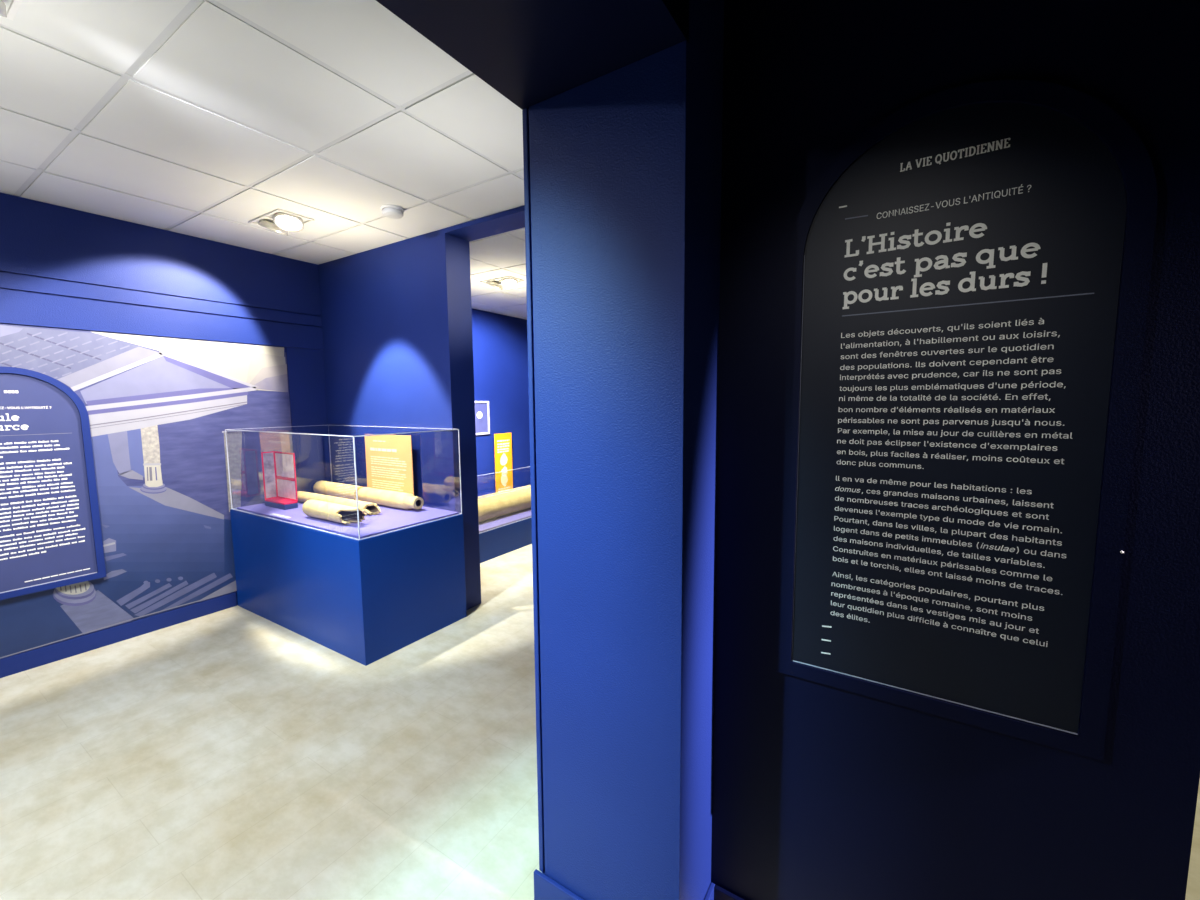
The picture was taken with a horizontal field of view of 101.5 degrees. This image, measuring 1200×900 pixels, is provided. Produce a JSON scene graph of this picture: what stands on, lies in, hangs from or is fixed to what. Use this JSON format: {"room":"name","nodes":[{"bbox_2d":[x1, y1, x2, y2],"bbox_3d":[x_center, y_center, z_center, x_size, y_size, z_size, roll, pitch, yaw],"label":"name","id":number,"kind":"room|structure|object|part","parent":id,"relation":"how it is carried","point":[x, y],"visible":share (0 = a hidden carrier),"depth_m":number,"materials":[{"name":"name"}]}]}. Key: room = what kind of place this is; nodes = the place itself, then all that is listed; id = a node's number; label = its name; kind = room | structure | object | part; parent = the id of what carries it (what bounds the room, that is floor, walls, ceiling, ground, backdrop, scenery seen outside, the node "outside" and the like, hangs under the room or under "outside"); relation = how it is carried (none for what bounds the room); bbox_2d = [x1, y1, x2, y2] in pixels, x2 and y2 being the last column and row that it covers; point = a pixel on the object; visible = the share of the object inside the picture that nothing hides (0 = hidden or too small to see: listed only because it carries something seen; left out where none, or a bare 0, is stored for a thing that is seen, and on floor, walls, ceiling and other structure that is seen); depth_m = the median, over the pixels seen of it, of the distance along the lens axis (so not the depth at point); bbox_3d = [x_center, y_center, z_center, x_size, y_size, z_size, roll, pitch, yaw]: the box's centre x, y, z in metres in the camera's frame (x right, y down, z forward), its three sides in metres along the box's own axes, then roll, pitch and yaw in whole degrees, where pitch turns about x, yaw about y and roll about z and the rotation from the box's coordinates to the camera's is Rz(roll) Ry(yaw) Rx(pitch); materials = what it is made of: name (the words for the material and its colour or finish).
{"room":"museum","nodes":[
{"label":"museum","id":0,"kind":"room"},
{"bbox_2d":[0,271,320,652],"bbox_3d":[-3.564,0.009,1.879,0.120,2.484,5.364,3,7,32],"label":"wall","id":1,"kind":"structure","parent":0,"point":[0,271],"depth_m":2.96,"materials":[{"name":"blue paint"}]},
{"bbox_2d":[0,592,236,677],"bbox_3d":[-3.742,1.239,1.574,0.014,0.100,4.445,3,7,32],"label":"baseboard","id":2,"kind":"structure","parent":1,"relation":"attached to","point":[13,664],"depth_m":2.89,"materials":[{"name":"blue paint"}]},
{"bbox_2d":[0,324,292,658],"bbox_3d":[-3.072,0.218,2.553,0.014,1.723,2.786,3,7,32],"label":"mural","id":3,"kind":"object","parent":1,"relation":"attached to","point":[160,410],"visible":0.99,"depth_m":3.04,"materials":[{"name":"blue paper"}]},
{"bbox_2d":[0,367,105,599],"bbox_3d":[-3.037,0.168,2.558,0.031,1.191,0.567,3,7,32],"label":"text panel","id":4,"kind":"object","parent":3,"relation":"attached to","point":[51,534],"visible":1,"depth_m":2.63,"materials":[{"name":"printed blue plastic"},{"name":"blue paint"}]},
{"bbox_2d":[0,193,320,315],"bbox_3d":[-3.570,-1.021,1.658,0.012,0.390,5.164,3,7,32],"label":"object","id":5,"kind":"structure","parent":1,"relation":"attached to","point":[41,239],"depth_m":2.94,"materials":[{"name":"blue paint"}]},
{"bbox_2d":[0,273,321,326],"bbox_3d":[-3.568,-0.780,1.681,0.012,0.074,5.164,3,7,32],"label":"trim","id":6,"kind":"structure","parent":1,"relation":"attached to","point":[8,281],"depth_m":2.96,"materials":[{"name":"blue paint"}]},
{"bbox_2d":[0,289,323,349],"bbox_3d":[-3.565,-0.650,1.693,0.016,0.168,5.164,3,7,32],"label":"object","id":7,"kind":"structure","parent":1,"relation":"attached to","point":[16,307],"depth_m":2.96,"materials":[{"name":"blue paint"}]},
{"bbox_2d":[286,347,330,493],"bbox_3d":[-2.258,0.082,3.848,0.006,1.732,0.272,3,7,32],"label":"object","id":8,"kind":"structure","parent":1,"relation":"attached to","point":[305,367],"depth_m":3.81,"materials":[{"name":"blue paint"}]},
{"bbox_2d":[0,0,526,319],"bbox_3d":[-1.283,-1.365,2.453,4.100,0.099,9.000,3,7,32],"label":"ceiling","id":9,"kind":"structure","parent":0,"point":[205,119],"depth_m":1.91,"materials":[{"name":"white tile"}]},
{"bbox_2d":[0,0,22,20],"bbox_3d":[-1.541,-1.167,1.193,0.356,0.090,0.196,3,7,32],"label":"ceiling light","id":10,"kind":"object","parent":9,"relation":"attached to","point":[15,5],"visible":1,"depth_m":1.31,"materials":[{"name":"white plastic"}]},
{"bbox_2d":[249,209,313,235],"bbox_3d":[-1.879,-1.331,2.891,0.356,0.090,0.196,3,7,32],"label":"ceiling light","id":11,"kind":"object","parent":9,"relation":"attached to","point":[285,222],"visible":1,"depth_m":2.85,"materials":[{"name":"white plastic"}]},
{"bbox_3d":[-1.879,-1.349,2.889,0.356,0.008,0.196,3,7,32],"label":"trim frame","id":12,"kind":"part","parent":11,"relation":"part of","materials":[{"name":"white metal"}]},
{"bbox_2d":[380,205,404,218],"bbox_3d":[-1.157,-1.323,2.734,0.124,0.042,0.124,3,7,32],"label":"smoke detector","id":13,"kind":"object","parent":9,"relation":"attached to","point":[390,211],"visible":1,"depth_m":2.70,"materials":[{"name":"white plastic"}]},
{"bbox_3d":[-1.157,-1.338,2.732,0.124,0.011,0.124,3,7,32],"label":"mounting plate","id":14,"kind":"part","parent":13,"relation":"part of","materials":[{"name":"white plastic"}]},
{"bbox_2d":[480,276,523,289],"bbox_3d":[-0.875,-1.485,4.374,0.356,0.090,0.196,3,7,32],"label":"ceiling light","id":15,"kind":"object","parent":9,"relation":"attached to","point":[508,282],"visible":1,"depth_m":4.34,"materials":[{"name":"white plastic"}]},
{"bbox_3d":[-0.875,-1.503,4.372,0.356,0.008,0.196,3,7,32],"label":"trim frame","id":16,"kind":"part","parent":15,"relation":"part of","materials":[{"name":"white metal"}]},
{"bbox_2d":[318,206,524,609],"bbox_3d":[-0.811,-0.143,3.189,3.133,2.484,0.200,3,7,32],"label":"wall","id":17,"kind":"structure","parent":0,"point":[397,317],"depth_m":3.33,"materials":[{"name":"blue paint"}]},
{"bbox_2d":[472,309,530,495],"bbox_3d":[-1.459,-0.399,5.851,0.120,2.484,3.636,3,7,32],"label":"wall","id":18,"kind":"structure","parent":0,"point":[500,345],"depth_m":6.07,"materials":[{"name":"blue paint"}]},
{"bbox_2d":[475,401,489,434],"bbox_3d":[-1.429,-0.377,5.768,0.019,0.396,0.340,3,7,32],"label":"framed picture","id":19,"kind":"object","parent":18,"relation":"attached to","point":[482,418],"visible":0.51,"depth_m":5.82,"materials":[{"name":"white paper"}]},
{"bbox_2d":[0,544,1199,899],"bbox_3d":[-0.035,1.272,1.936,8.400,0.100,9.000,3,7,32],"label":"floor","id":20,"kind":"structure","parent":0,"point":[232,753],"depth_m":1.91,"materials":[{"name":"beige plastic"}]},
{"bbox_2d":[225,425,466,665],"bbox_3d":[-1.718,0.481,3.281,1.519,1.240,0.713,3,7,32],"label":"display case","id":21,"kind":"object","parent":20,"relation":"on","point":[366,591],"depth_m":2.91,"materials":[{"name":"blue paint"}]},
{"bbox_2d":[261,451,297,509],"bbox_3d":[-2.207,0.206,3.375,0.270,0.376,0.087,3,7,32],"label":"stand","id":22,"kind":"object","parent":21,"relation":"on","point":[279,469],"visible":1,"depth_m":3.41,"materials":[{"name":"red plastic"}]},
{"bbox_3d":[-2.320,0.177,3.440,0.006,0.330,0.081,3,7,32],"label":"frame","id":23,"kind":"part","parent":22,"relation":"part of","materials":[{"name":"red plastic"}]},
{"bbox_2d":[263,452,276,497],"bbox_3d":[-2.320,0.177,3.440,0.004,0.316,0.067,3,7,32],"label":"picture","id":24,"kind":"object","parent":22,"relation":"on","point":[269,458],"depth_m":3.44},
{"bbox_2d":[265,498,297,504],"bbox_3d":[-2.205,0.353,3.389,0.270,0.012,0.087,3,7,32],"label":"shelf","id":25,"kind":"object","parent":22,"relation":"attached to","point":[268,501],"depth_m":3.37,"materials":[{"name":"plastic"}]},
{"bbox_2d":[275,453,293,477],"bbox_3d":[-2.186,0.107,3.399,0.246,0.161,0.004,3,7,32],"label":"picture","id":26,"kind":"object","parent":22,"relation":"on","point":[284,462],"depth_m":3.40},
{"bbox_3d":[-2.186,0.107,3.399,0.270,0.185,0.006,3,7,32],"label":"frame","id":27,"kind":"part","parent":22,"relation":"part of","materials":[{"name":"red plastic"}]},
{"bbox_2d":[277,479,295,498],"bbox_3d":[-2.184,0.271,3.416,0.250,0.126,0.004,3,7,32],"label":"picture","id":28,"kind":"object","parent":22,"relation":"on","point":[286,488],"depth_m":3.41},
{"bbox_3d":[-2.184,0.271,3.416,0.270,0.146,0.006,3,7,32],"label":"frame","id":29,"kind":"part","parent":22,"relation":"part of","materials":[{"name":"red plastic"}]},
{"bbox_3d":[-2.030,0.418,3.110,0.220,0.003,0.025,3,7,32],"label":"caption strip","id":30,"kind":"part","parent":21,"relation":"part of","materials":[{"name":"white plastic"}]},
{"bbox_2d":[302,500,366,523],"bbox_3d":[-1.598,0.376,2.952,0.555,0.108,0.108,3,7,32],"label":"pipe","id":31,"kind":"object","parent":21,"relation":"on","point":[344,514],"visible":1,"depth_m":2.92,"materials":[{"name":"beige ceramic"}]},
{"bbox_2d":[313,481,362,500],"bbox_3d":[-1.961,0.306,3.691,0.548,0.112,0.112,3,7,32],"label":"pipe","id":32,"kind":"object","parent":21,"relation":"on","point":[347,491],"visible":0.88,"depth_m":3.63,"materials":[{"name":"beige ceramic"}]},
{"bbox_2d":[297,491,380,514],"bbox_3d":[-1.809,0.355,3.333,0.950,0.077,0.077,3,7,31],"label":"pipe","id":33,"kind":"object","parent":21,"relation":"on","point":[369,508],"visible":0.64,"depth_m":3.24,"materials":[{"name":"beige ceramic"}]},
{"bbox_3d":[-1.719,0.137,3.250,1.503,0.550,0.704,3,7,32],"label":"glass","id":34,"kind":"part","parent":21,"relation":"part of","materials":[{"name":"clear glass"}]},
{"bbox_2d":[365,435,413,494],"bbox_3d":[-1.498,0.134,3.475,0.530,0.488,0.007,3,7,32],"label":"information board","id":35,"kind":"object","parent":21,"relation":"on","point":[389,459],"visible":0.9,"depth_m":3.46,"materials":[{"name":"beige"}]},
{"bbox_2d":[357,487,423,509],"bbox_3d":[-1.450,0.333,3.370,0.624,0.110,0.110,3,7,32],"label":"pipe","id":36,"kind":"object","parent":21,"relation":"on","point":[395,499],"visible":0.98,"depth_m":3.29,"materials":[{"name":"beige ceramic"}]},
{"bbox_2d":[478,466,531,562],"bbox_3d":[-1.060,0.618,5.232,1.025,0.576,2.330,3,7,32],"label":"display case","id":37,"kind":"object","parent":20,"relation":"on","point":[498,536],"visible":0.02,"depth_m":4.62,"materials":[{"name":"blue paint"}]},
{"bbox_2d":[494,433,512,491],"bbox_3d":[-1.191,0.307,6.082,0.009,1.030,0.298,3,7,32],"label":"information board","id":38,"kind":"object","parent":37,"relation":"on","point":[502,442],"visible":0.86,"depth_m":6.06,"materials":[{"name":"beige"}]},
{"bbox_2d":[478,488,530,521],"bbox_3d":[-0.887,0.539,5.073,0.207,0.207,2.000,3,7,32],"label":"pipe","id":39,"kind":"object","parent":37,"relation":"on","point":[493,507],"visible":0.38,"depth_m":4.83,"materials":[{"name":"beige ceramic"}]},
{"bbox_2d":[478,485,530,499],"bbox_3d":[-1.080,0.537,5.254,0.178,0.179,1.800,3,7,32],"label":"pipe","id":40,"kind":"object","parent":37,"relation":"on","point":[529,486],"visible":0.06,"depth_m":5.26,"materials":[{"name":"beige ceramic"}]},
{"bbox_3d":[-1.059,0.486,5.222,1.009,0.310,2.321,3,7,32],"label":"glass","id":41,"kind":"part","parent":37,"relation":"part of","materials":[{"name":"clear glass"}]},
{"bbox_2d":[542,0,723,899],"bbox_3d":[1.343,-0.169,3.274,0.418,2.484,5.027,3,7,32],"label":"wall pier","id":42,"kind":"object","parent":20,"relation":"on","point":[706,17],"visible":0.09,"depth_m":1.12,"materials":[{"name":"blue paint"}]},
{"bbox_2d":[376,0,688,109],"bbox_3d":[-0.611,-0.898,0.100,0.420,0.379,2.274,3,7,32],"label":"lintel","id":43,"kind":"object","parent":42,"relation":"on","point":[531,52],"visible":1,"depth_m":0.94,"materials":[{"name":"blue paint"}]},
{"bbox_2d":[522,108,544,871],"bbox_3d":[-0.167,0.180,1.279,0.015,2.005,0.021,3,7,32],"label":"trim","id":44,"kind":"structure","parent":42,"relation":"attached to","point":[525,112],"depth_m":1.26,"materials":[{"name":"blue paint"}]},
{"bbox_2d":[529,40,687,899],"bbox_3d":[0.011,0.190,1.163,0.400,2.005,0.011,3,7,32],"label":"wall","id":45,"kind":"structure","parent":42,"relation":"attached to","point":[608,152],"depth_m":1.14,"materials":[{"name":"blue paint"}]},
{"bbox_2d":[534,869,714,899],"bbox_3d":[0.064,1.228,1.355,0.444,0.100,0.234,3,7,32],"label":"baseboard","id":46,"kind":"object","parent":42,"relation":"attached to","point":[545,888],"visible":1,"depth_m":1.34,"materials":[{"name":"blue paint"}]},
{"bbox_2d":[711,0,1199,899],"bbox_3d":[0.679,0.055,1.048,0.842,2.484,0.110,3,7,32],"label":"wall","id":47,"kind":"structure","parent":0,"point":[820,791],"depth_m":0.99,"materials":[{"name":"blue paint"}]},
{"bbox_2d":[714,885,743,899],"bbox_3d":[0.662,1.247,1.110,0.829,0.100,0.012,3,7,32],"label":"baseboard","id":48,"kind":"structure","parent":47,"relation":"attached to","point":[720,893],"depth_m":1.31,"materials":[{"name":"blue paint"}]},
{"bbox_2d":[776,79,1157,760],"bbox_3d":[0.659,-0.063,0.973,0.566,1.221,0.015,3,7,32],"label":"text panel","id":49,"kind":"object","parent":47,"relation":"attached to","point":[968,278],"visible":1,"depth_m":0.94,"materials":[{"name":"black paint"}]}
]}

